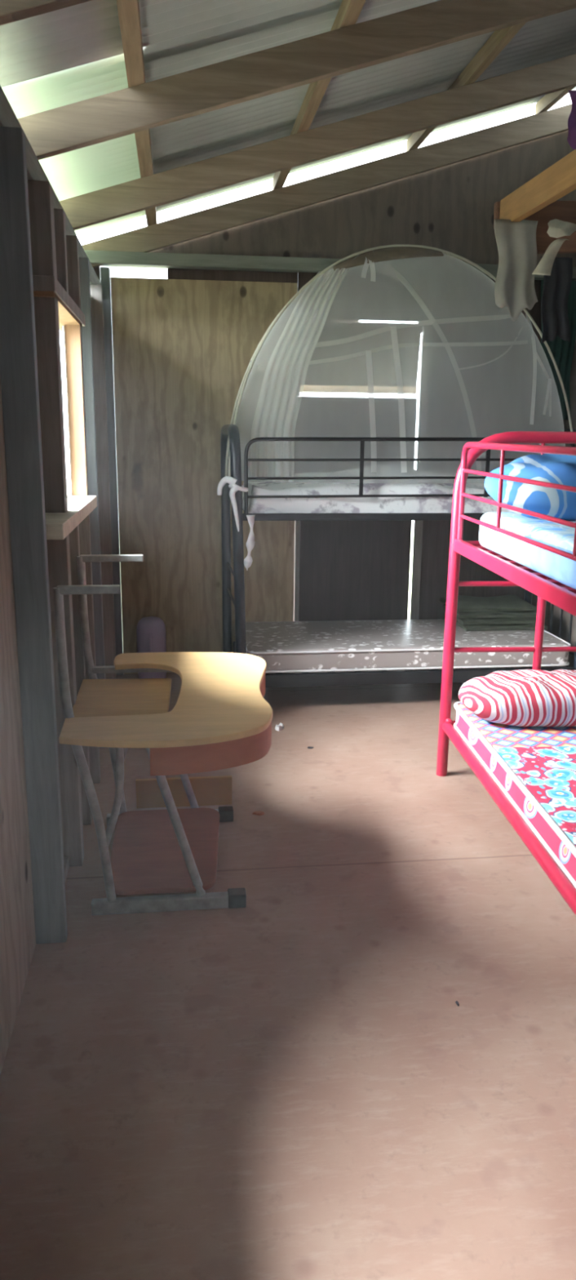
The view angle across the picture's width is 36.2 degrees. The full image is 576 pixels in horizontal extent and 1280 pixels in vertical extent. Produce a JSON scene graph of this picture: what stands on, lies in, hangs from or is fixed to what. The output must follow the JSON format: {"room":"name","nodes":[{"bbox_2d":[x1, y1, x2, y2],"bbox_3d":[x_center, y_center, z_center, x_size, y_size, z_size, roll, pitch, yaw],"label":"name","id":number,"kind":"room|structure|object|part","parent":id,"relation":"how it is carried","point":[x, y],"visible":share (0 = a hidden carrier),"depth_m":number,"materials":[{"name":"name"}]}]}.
{"room":"dormitory","nodes":[
{"label":"dormitory","id":0,"kind":"room"},
{"bbox_2d":[0,326,70,1076],"bbox_3d":[-0.795,-0.084,2.261,0.020,2.500,7.700,-1,14,-7],"label":"wall","id":1,"kind":"structure","parent":0,"point":[17,921],"depth_m":2.59,"materials":[{"name":"brown wood"}]},
{"bbox_2d":[0,84,21,127],"bbox_3d":[-0.843,-1.473,2.516,0.100,0.111,0.362,-1,14,-7],"label":"plate","id":2,"kind":"object","parent":1,"relation":"attached to","point":[8,117],"depth_m":2.45,"materials":[{"name":"wood"}]},
{"bbox_2d":[25,134,48,181],"bbox_3d":[-0.908,-1.586,3.026,0.100,0.129,0.528,-1,14,-7],"label":"plate","id":3,"kind":"object","parent":1,"relation":"attached to","point":[35,171],"depth_m":2.91,"materials":[{"name":"wood"}]},
{"bbox_2d":[53,189,62,208],"bbox_3d":[-0.974,-1.740,3.532,0.100,0.064,0.296,-1,14,-7],"label":"plate","id":4,"kind":"object","parent":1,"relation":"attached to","point":[57,204],"depth_m":3.47,"materials":[{"name":"wood"}]},
{"bbox_2d":[32,275,97,539],"bbox_3d":[-0.880,-0.896,3.393,0.160,0.848,1.420,-1,14,-7],"label":"window","id":5,"kind":"structure","parent":1,"relation":"in","point":[60,526],"depth_m":3.83,"materials":[{"name":"brown wood"}]},
{"bbox_2d":[53,208,68,293],"bbox_3d":[-0.896,-1.476,3.350,0.100,0.300,0.050,-1,14,-7],"label":"stud","id":6,"kind":"object","parent":5,"relation":"on","point":[59,214],"visible":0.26,"depth_m":3.33,"materials":[{"name":"brown wood"}]},
{"bbox_3d":[-0.851,-0.488,3.405,0.115,0.050,1.248,-1,14,-7],"label":"sill","id":7,"kind":"part","parent":5,"relation":"part of","materials":[{"name":"brown wood"}]},
{"bbox_2d":[63,856,69,882],"bbox_3d":[-1.039,0.613,4.620,0.050,0.045,3.310,-1,14,-7],"label":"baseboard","id":8,"kind":"structure","parent":1,"relation":"attached to","point":[66,860],"depth_m":3.44,"materials":[{"name":"grey wood"}]},
{"bbox_2d":[65,213,76,235],"bbox_3d":[-1.031,-1.837,3.980,0.100,0.085,0.443,-1,14,-7],"label":"plate","id":9,"kind":"object","parent":1,"relation":"attached to","point":[69,229],"depth_m":3.89,"materials":[{"name":"grey wood"}]},
{"bbox_2d":[78,239,87,257],"bbox_3d":[-1.096,-1.961,4.486,0.100,0.077,0.433,-1,14,-7],"label":"plate","id":10,"kind":"object","parent":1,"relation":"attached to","point":[82,252],"depth_m":4.40,"materials":[{"name":"grey wood"}]},
{"bbox_2d":[88,260,101,284],"bbox_3d":[-1.187,-2.110,5.200,0.100,0.121,0.779,-1,14,-7],"label":"plate","id":11,"kind":"object","parent":1,"relation":"attached to","point":[94,279],"depth_m":5.05,"materials":[{"name":"grey metal"}]},
{"bbox_2d":[0,666,575,1279],"bbox_3d":[0.801,1.124,2.781,3.470,0.060,8.050,-1,14,-7],"label":"floor","id":12,"kind":"structure","parent":0,"point":[292,1083],"depth_m":2.50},
{"bbox_2d":[0,126,67,943],"bbox_3d":[-0.793,-0.193,2.717,0.100,2.500,0.050,-1,14,-7],"label":"stud","id":13,"kind":"object","parent":12,"relation":"on","point":[19,374],"visible":1,"depth_m":2.66,"materials":[{"name":"wood"}]},
{"bbox_2d":[27,180,84,866],"bbox_3d":[-0.862,-0.322,3.255,0.100,2.500,0.085,-1,14,-7],"label":"stud","id":14,"kind":"object","parent":12,"relation":"on","point":[41,202],"visible":0.56,"depth_m":3.14,"materials":[{"name":"wood"}]},
{"bbox_2d":[69,524,92,825],"bbox_3d":[-0.913,0.163,3.741,0.100,1.330,0.050,-1,14,-7],"label":"stud","id":15,"kind":"object","parent":12,"relation":"on","point":[74,539],"visible":0.24,"depth_m":3.68,"materials":[{"name":"wood"}]},
{"bbox_2d":[66,235,101,783],"bbox_3d":[-0.947,-0.515,4.062,0.062,2.500,0.050,-1,14,-7],"label":"stud","id":16,"kind":"object","parent":12,"relation":"on","point":[72,241],"visible":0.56,"depth_m":4.04,"materials":[{"name":"grey wood"}]},
{"bbox_2d":[79,257,106,747],"bbox_3d":[-1.027,-0.630,4.541,0.100,2.500,0.050,-1,14,-7],"label":"stud","id":17,"kind":"object","parent":12,"relation":"on","point":[84,267],"visible":0.27,"depth_m":4.44,"materials":[{"name":"grey wood"}]},
{"bbox_2d":[93,266,100,280],"bbox_3d":[-1.238,-1.087,5.974,0.050,2.720,0.040,-1,14,-7],"label":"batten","id":18,"kind":"object","parent":12,"relation":"on","point":[97,269],"depth_m":5.65,"materials":[{"name":"wood"}]},
{"bbox_2d":[89,284,116,679],"bbox_3d":[-1.129,-0.820,5.332,0.100,2.500,0.050,-1,14,-7],"label":"stud","id":19,"kind":"object","parent":12,"relation":"on","point":[96,290],"visible":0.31,"depth_m":5.25,"materials":[{"name":"grey metal"}]},
{"bbox_2d":[100,266,124,675],"bbox_3d":[-1.186,-1.071,5.954,0.058,2.700,0.080,-1,14,-7],"label":"stud","id":20,"kind":"object","parent":12,"relation":"on","point":[105,280],"visible":0.65,"depth_m":5.87,"materials":[{"name":"wood"}]},
{"bbox_2d":[136,616,166,678],"bbox_3d":[-0.944,0.058,6.090,0.199,0.445,0.200,10,16,34],"label":"container","id":21,"kind":"object","parent":12,"relation":"on","point":[151,630],"visible":0.67,"depth_m":6.00,"materials":[{"name":"plastic"}]},
{"bbox_3d":[-0.931,0.070,5.986,0.024,0.238,0.051,-1,14,-7],"label":"handle","id":22,"kind":"part","parent":21,"relation":"part of","materials":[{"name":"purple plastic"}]},
{"bbox_2d":[53,554,272,915],"bbox_3d":[-0.432,0.328,3.361,0.771,1.196,1.152,-1,14,-7],"label":"desk","id":23,"kind":"object","parent":12,"relation":"on","point":[220,718],"visible":1,"depth_m":3.23,"materials":[{"name":"laminate"}]},
{"bbox_3d":[-0.657,-0.166,2.902,0.205,0.028,0.028,-1,14,-7],"label":"arm","id":24,"kind":"part","parent":23,"relation":"part of","materials":[{"name":"grey paint"}]},
{"bbox_3d":[-0.723,-0.335,3.609,0.255,0.028,0.028,-1,14,-7],"label":"arm","id":25,"kind":"part","parent":23,"relation":"part of","materials":[{"name":"grey paint"}]},
{"bbox_3d":[-0.480,0.829,3.520,0.440,0.022,0.690,-1,14,-7],"label":"foot plate","id":26,"kind":"part","parent":23,"relation":"part of","materials":[{"name":"grey metal"}]},
{"bbox_2d":[58,652,272,747],"bbox_3d":[-0.421,0.196,3.331,0.751,0.023,1.152,-1,14,-7],"label":"tray","id":27,"kind":"object","parent":23,"relation":"on","point":[220,703],"depth_m":3.05,"materials":[{"name":"laminate"}]},
{"bbox_3d":[-0.403,0.641,3.149,0.209,0.604,0.053,-1,14,-7],"label":"leg","id":28,"kind":"part","parent":23,"relation":"part of","materials":[{"name":"grey paint"}]},
{"bbox_3d":[-0.488,0.482,3.814,0.211,0.604,0.033,-3,14,-13],"label":"leg","id":29,"kind":"part","parent":23,"relation":"part of","materials":[{"name":"grey paint"}]},
{"bbox_2d":[252,810,265,815],"bbox_3d":[-0.133,0.785,4.008,0.051,0.011,0.040,7,15,25],"label":"dry leaf","id":30,"kind":"object","parent":12,"relation":"on","point":[258,813],"visible":1,"depth_m":4.00,"materials":[{"name":"brown plant"}]},
{"bbox_2d":[275,722,284,731],"bbox_3d":[-0.051,0.505,5.151,0.051,0.028,0.096,1,13,4],"label":"paper scrap","id":31,"kind":"object","parent":12,"relation":"on","point":[279,727],"visible":1,"depth_m":5.13,"materials":[{"name":"white paper"}]},
{"bbox_2d":[294,397,302,621],"bbox_3d":[0.068,-0.720,6.219,0.031,1.920,0.018,-1,14,-7],"label":"stud","id":32,"kind":"object","parent":12,"relation":"on","point":[299,400],"visible":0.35,"depth_m":6.20,"materials":[{"name":"brown wood"}]},
{"bbox_2d":[220,424,575,687],"bbox_3d":[0.720,-0.518,5.804,2.271,1.732,0.961,-1,14,-7],"label":"bunk bed","id":33,"kind":"object","parent":12,"relation":"on","point":[460,675],"depth_m":5.29,"materials":[{"name":"metal"}]},
{"bbox_2d":[217,475,248,531],"bbox_3d":[-0.313,-0.798,5.149,0.183,0.320,0.114,-8,16,-31],"label":"tie","id":34,"kind":"object","parent":33,"relation":"attached to","point":[234,487],"visible":0.98,"depth_m":5.09,"materials":[{"name":"white fabric"}]},
{"bbox_3d":[0.676,0.031,6.395,2.150,0.080,0.030,-1,14,-7],"label":"rail","id":35,"kind":"part","parent":33,"relation":"part of","materials":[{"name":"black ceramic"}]},
{"bbox_3d":[-0.227,-0.572,5.191,0.067,0.328,0.036,-1,14,-7],"label":"cloth strip","id":36,"kind":"part","parent":33,"relation":"part of","materials":[{"name":"white fabric"}]},
{"bbox_3d":[0.795,-0.744,5.312,2.150,0.042,0.030,-1,14,-7],"label":"rail","id":37,"kind":"part","parent":33,"relation":"part of","materials":[{"name":"black metal"}]},
{"bbox_2d":[242,462,511,513],"bbox_3d":[0.745,-0.981,5.700,2.065,0.329,0.830,-1,14,-7],"label":"mattress","id":38,"kind":"object","parent":33,"relation":"on","point":[313,486],"visible":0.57,"depth_m":5.32,"materials":[{"name":"white fabric"}]},
{"bbox_2d":[225,244,573,480],"bbox_3d":[0.722,-1.726,5.544,2.228,1.415,0.821,-1,14,-7],"label":"net","id":39,"kind":"object","parent":38,"relation":"on","point":[366,257],"visible":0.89,"depth_m":5.26,"materials":[{"name":"fabric"}]},
{"bbox_2d":[245,618,571,673],"bbox_3d":[0.735,0.022,5.934,2.103,0.148,0.878,-1,14,-7],"label":"mattress","id":40,"kind":"object","parent":33,"relation":"on","point":[285,646],"visible":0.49,"depth_m":5.61,"materials":[{"name":"grey fabric"}]},
{"bbox_2d":[440,594,547,631],"bbox_3d":[1.437,-0.201,6.191,0.640,0.180,0.445,-1,14,-7],"label":"folded blanket","id":41,"kind":"object","parent":40,"relation":"on","point":[504,612],"visible":0.94,"depth_m":6.02,"materials":[{"name":"fabric"}]},
{"bbox_3d":[0.745,-0.974,5.251,2.017,0.475,0.023,-1,14,-7],"label":"guard rail","id":42,"kind":"part","parent":33,"relation":"part of","materials":[{"name":"black metal"}]},
{"bbox_3d":[0.785,0.234,5.545,2.150,0.080,0.030,-1,14,-7],"label":"rail","id":43,"kind":"part","parent":33,"relation":"part of","materials":[{"name":"black metal"}]},
{"bbox_2d":[410,278,434,619],"bbox_3d":[0.935,-1.110,6.211,0.058,2.700,0.030,-1,14,-7],"label":"stud","id":44,"kind":"object","parent":12,"relation":"on","point":[428,282],"visible":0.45,"depth_m":6.10,"materials":[{"name":"grey wood"}]},
{"bbox_2d":[436,431,575,915],"bbox_3d":[1.330,0.083,3.363,1.005,1.708,2.035,0,13,-4],"label":"bunk bed","id":45,"kind":"object","parent":12,"relation":"on","point":[551,591],"visible":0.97,"depth_m":3.91,"materials":[{"name":"metal"}]},
{"bbox_3d":[0.858,0.657,3.469,0.050,0.050,1.980,0,13,-4],"label":"rail","id":46,"kind":"part","parent":45,"relation":"part of","materials":[{"name":"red metal"}]},
{"bbox_2d":[453,701,575,888],"bbox_3d":[1.327,0.581,3.492,0.913,0.126,1.928,0,13,-4],"label":"mattress","id":47,"kind":"object","parent":45,"relation":"on","point":[535,767],"visible":0.81,"depth_m":3.53,"materials":[{"name":"fabric"}]},
{"bbox_2d":[458,669,575,727],"bbox_3d":[1.236,0.258,4.125,0.859,0.210,0.420,0,13,-4],"label":"striped pillow","id":48,"kind":"object","parent":47,"relation":"on","point":[520,697],"visible":1,"depth_m":3.96,"materials":[{"name":"fabric"}]},
{"bbox_3d":[0.868,-0.229,3.258,0.028,0.060,1.980,0,13,-4],"label":"rail","id":49,"kind":"part","parent":45,"relation":"part of","materials":[{"name":"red metal"}]},
{"bbox_3d":[0.874,-0.475,3.200,0.027,0.458,1.897,0,13,-4],"label":"guard rail","id":50,"kind":"part","parent":45,"relation":"part of","materials":[{"name":"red metal"}]},
{"bbox_2d":[479,511,575,590],"bbox_3d":[1.343,-0.309,3.250,0.815,0.167,1.820,0,13,-4],"label":"mattress","id":51,"kind":"object","parent":45,"relation":"on","point":[562,569],"visible":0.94,"depth_m":3.39,"materials":[{"name":"white fabric"}]},
{"bbox_2d":[484,453,575,520],"bbox_3d":[1.282,-0.665,3.813,0.840,0.274,0.461,0,13,-3],"label":"pillow","id":52,"kind":"object","parent":51,"relation":"on","point":[561,469],"visible":0.83,"depth_m":3.63,"materials":[{"name":"blue fabric"}]},
{"bbox_2d":[110,130,575,673],"bbox_3d":[0.306,-1.591,6.041,3.350,3.702,0.040,-1,14,-7],"label":"wall","id":53,"kind":"structure","parent":0,"point":[184,349],"depth_m":5.89,"materials":[{"name":"brown wood"}]},
{"bbox_2d":[84,249,341,272],"bbox_3d":[-0.469,-2.396,5.493,1.527,0.075,0.527,-1,14,-7],"label":"plate","id":54,"kind":"object","parent":53,"relation":"attached to","point":[189,261],"depth_m":5.65,"materials":[{"name":"wood"}]},
{"bbox_2d":[81,103,572,268],"bbox_3d":[0.202,-2.896,5.659,3.800,1.298,0.050,-1,14,-7],"label":"rafter","id":55,"kind":"object","parent":53,"relation":"on","point":[186,228],"visible":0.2,"depth_m":5.64,"materials":[{"name":"brown wood"}]},
{"bbox_2d":[138,0,575,212],"bbox_3d":[1.153,-2.299,1.892,3.061,0.952,7.931,-1,14,-7],"label":"ceiling","id":56,"kind":"structure","parent":0,"point":[179,36],"depth_m":4.24,"materials":[{"name":"metal"}]},
{"bbox_2d":[167,268,564,631],"bbox_3d":[0.583,-1.120,6.195,2.780,2.720,0.030,-1,14,-7],"label":"wall","id":57,"kind":"structure","parent":0,"point":[481,380],"depth_m":6.09,"materials":[{"name":"wood"}]},
{"bbox_2d":[293,317,422,621],"bbox_3d":[0.463,-1.014,6.283,0.900,2.430,0.180,-1,14,-7],"label":"door","id":58,"kind":"structure","parent":57,"relation":"attached to","point":[349,570],"depth_m":6.15,"materials":[{"name":"wood"}]},
{"bbox_3d":[0.478,-1.933,6.018,0.900,0.520,0.090,-1,14,-7],"label":"frame","id":59,"kind":"part","parent":58,"relation":"part of","materials":[{"name":"white wood"}]},
{"bbox_2d":[300,320,421,386],"bbox_3d":[0.489,-1.958,6.039,0.834,0.410,0.089,-1,14,-7],"label":"window","id":60,"kind":"structure","parent":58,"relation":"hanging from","point":[338,357],"depth_m":6.02,"materials":[{"name":"clear glass"}]},
{"bbox_2d":[374,260,498,278],"bbox_3d":[0.968,-2.420,5.658,0.911,0.075,0.501,-1,14,-7],"label":"plate","id":61,"kind":"object","parent":57,"relation":"attached to","point":[386,267],"depth_m":5.82,"materials":[{"name":"grey wood"}]},
{"bbox_2d":[533,280,575,422],"bbox_3d":[1.838,-1.970,6.042,0.287,0.931,0.051,-2,14,-9],"label":"curtain","id":62,"kind":"object","parent":61,"relation":"hanging from","point":[562,351],"visible":0.52,"depth_m":6.07,"materials":[{"name":"fabric"}]},
{"bbox_2d":[548,333,575,666],"bbox_3d":[2.453,-0.760,2.542,0.020,3.750,7.750,-1,14,-7],"label":"wall","id":63,"kind":"structure","parent":0,"point":[557,611],"depth_m":6.21,"materials":[{"name":"brown wood"}]},
{"bbox_2d":[0,0,92,25],"bbox_3d":[0.631,-2.096,2.320,3.800,1.298,0.050,-1,14,-7],"label":"rafter","id":64,"kind":"object","parent":63,"relation":"on","point":[11,11],"depth_m":2.25,"materials":[{"name":"brown wood"}]},
{"bbox_2d":[17,0,575,159],"bbox_3d":[0.492,-2.355,3.401,3.800,1.298,0.050,-1,14,-7],"label":"rafter","id":65,"kind":"object","parent":63,"relation":"on","point":[237,80],"visible":1,"depth_m":3.35,"materials":[{"name":"brown wood"}]},
{"bbox_2d":[0,0,124,87],"bbox_3d":[-0.647,-1.390,0.574,0.871,0.286,5.411,-1,14,-7],"label":"roofing","id":66,"kind":"object","parent":65,"relation":"on","point":[44,44],"visible":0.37,"depth_m":2.95,"materials":[{"name":"metal"}]},
{"bbox_2d":[59,53,575,230],"bbox_3d":[0.340,-2.639,4.588,3.800,1.298,0.050,-1,14,-7],"label":"rafter","id":67,"kind":"object","parent":63,"relation":"on","point":[177,184],"visible":1,"depth_m":4.56,"materials":[{"name":"brown wood"}]},
{"bbox_2d":[1,53,146,235],"bbox_3d":[-1.138,-2.308,4.404,0.871,0.284,2.511,-1,14,-7],"label":"sheet","id":68,"kind":"object","parent":67,"relation":"on","point":[114,162],"visible":0.22,"depth_m":4.09,"materials":[{"name":"plastic"}]},
{"bbox_2d":[116,0,157,226],"bbox_3d":[-0.381,-1.768,1.828,0.060,0.093,7.840,-1,14,-7],"label":"purlin","id":69,"kind":"structure","parent":67,"relation":"on","point":[129,14],"depth_m":3.10,"materials":[{"name":"brown wood"}]},
{"bbox_2d":[272,0,365,190],"bbox_3d":[0.416,-2.019,1.870,0.060,0.093,7.840,-1,14,-7],"label":"purlin","id":70,"kind":"structure","parent":67,"relation":"on","point":[349,11],"depth_m":4.06,"materials":[{"name":"brown wood"}]},
{"bbox_2d":[406,22,526,151],"bbox_3d":[1.282,-2.293,1.915,0.060,0.093,7.840,-1,14,-7],"label":"purlin","id":71,"kind":"structure","parent":67,"relation":"on","point":[500,39],"depth_m":4.35,"materials":[{"name":"brown wood"}]},
{"bbox_2d":[534,85,575,114],"bbox_3d":[2.128,-2.561,1.960,0.060,0.093,7.840,-1,14,-7],"label":"purlin","id":72,"kind":"structure","parent":67,"relation":"on","point":[548,101],"depth_m":5.54,"materials":[{"name":"brown wood"}]},
{"bbox_2d":[567,89,575,149],"bbox_3d":[1.580,-2.672,4.536,0.312,0.273,0.056,-1,14,-7],"label":"cloth","id":73,"kind":"object","parent":67,"relation":"on","point":[571,139],"visible":1,"depth_m":4.53,"materials":[{"name":"purple fabric"}]},
{"bbox_2d":[493,200,575,228],"bbox_3d":[1.631,-2.365,4.886,1.001,0.179,0.045,-1,14,-7],"label":"joist","id":74,"kind":"object","parent":63,"relation":"attached to","point":[564,211],"visible":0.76,"depth_m":4.84,"materials":[{"name":"brown wood"}]},
{"bbox_2d":[536,226,575,253],"bbox_3d":[1.654,-2.173,4.769,0.991,0.179,0.050,-1,14,-7],"label":"bearer","id":75,"kind":"object","parent":63,"relation":"attached to","point":[544,240],"visible":0.27,"depth_m":4.72,"materials":[{"name":"brown wood"}]},
{"bbox_2d":[499,149,575,222],"bbox_3d":[1.408,-1.859,2.958,0.050,0.180,3.821,-1,13,-7],"label":"beam","id":76,"kind":"structure","parent":75,"relation":"on","point":[557,180],"depth_m":4.24,"materials":[{"name":"brown wood"}]},
{"bbox_2d":[493,218,537,321],"bbox_3d":[1.217,-1.968,4.698,0.276,0.505,0.050,-1,14,-7],"label":"hanging sacking","id":77,"kind":"object","parent":76,"relation":"hanging from","point":[514,286],"visible":0.99,"depth_m":4.70,"materials":[{"name":"grey fabric"}]},
{"bbox_2d":[532,238,568,275],"bbox_3d":[1.390,-2.020,4.640,0.197,0.187,0.029,-2,14,-10],"label":"paper","id":78,"kind":"object","parent":75,"relation":"hanging from","point":[544,267],"visible":1,"depth_m":4.64,"materials":[{"name":"white paper"}]},
{"bbox_2d":[541,256,573,342],"bbox_3d":[1.459,-1.847,4.793,0.217,0.440,0.051,-1,14,-7],"label":"hanging cloth","id":79,"kind":"object","parent":75,"relation":"hanging from","point":[557,286],"visible":0.88,"depth_m":4.79,"materials":[{"name":"black fabric"}]},
{"bbox_2d":[546,218,575,238],"bbox_3d":[1.435,-2.153,4.601,0.170,0.099,0.056,-1,14,-7],"label":"paper","id":80,"kind":"object","parent":75,"relation":"on","point":[557,228],"visible":1,"depth_m":4.60,"materials":[{"name":"white paper"}]},
{"label":"outside","id":81,"kind":"structure","parent":0,"visible":0},
{"bbox_2d":[119,530,413,636],"bbox_3d":[0.598,1.510,3.547,30.000,0.070,34.000,-1,14,-7],"label":"ground","id":82,"kind":"structure","parent":81,"point":[412,531],"depth_m":14.19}
]}

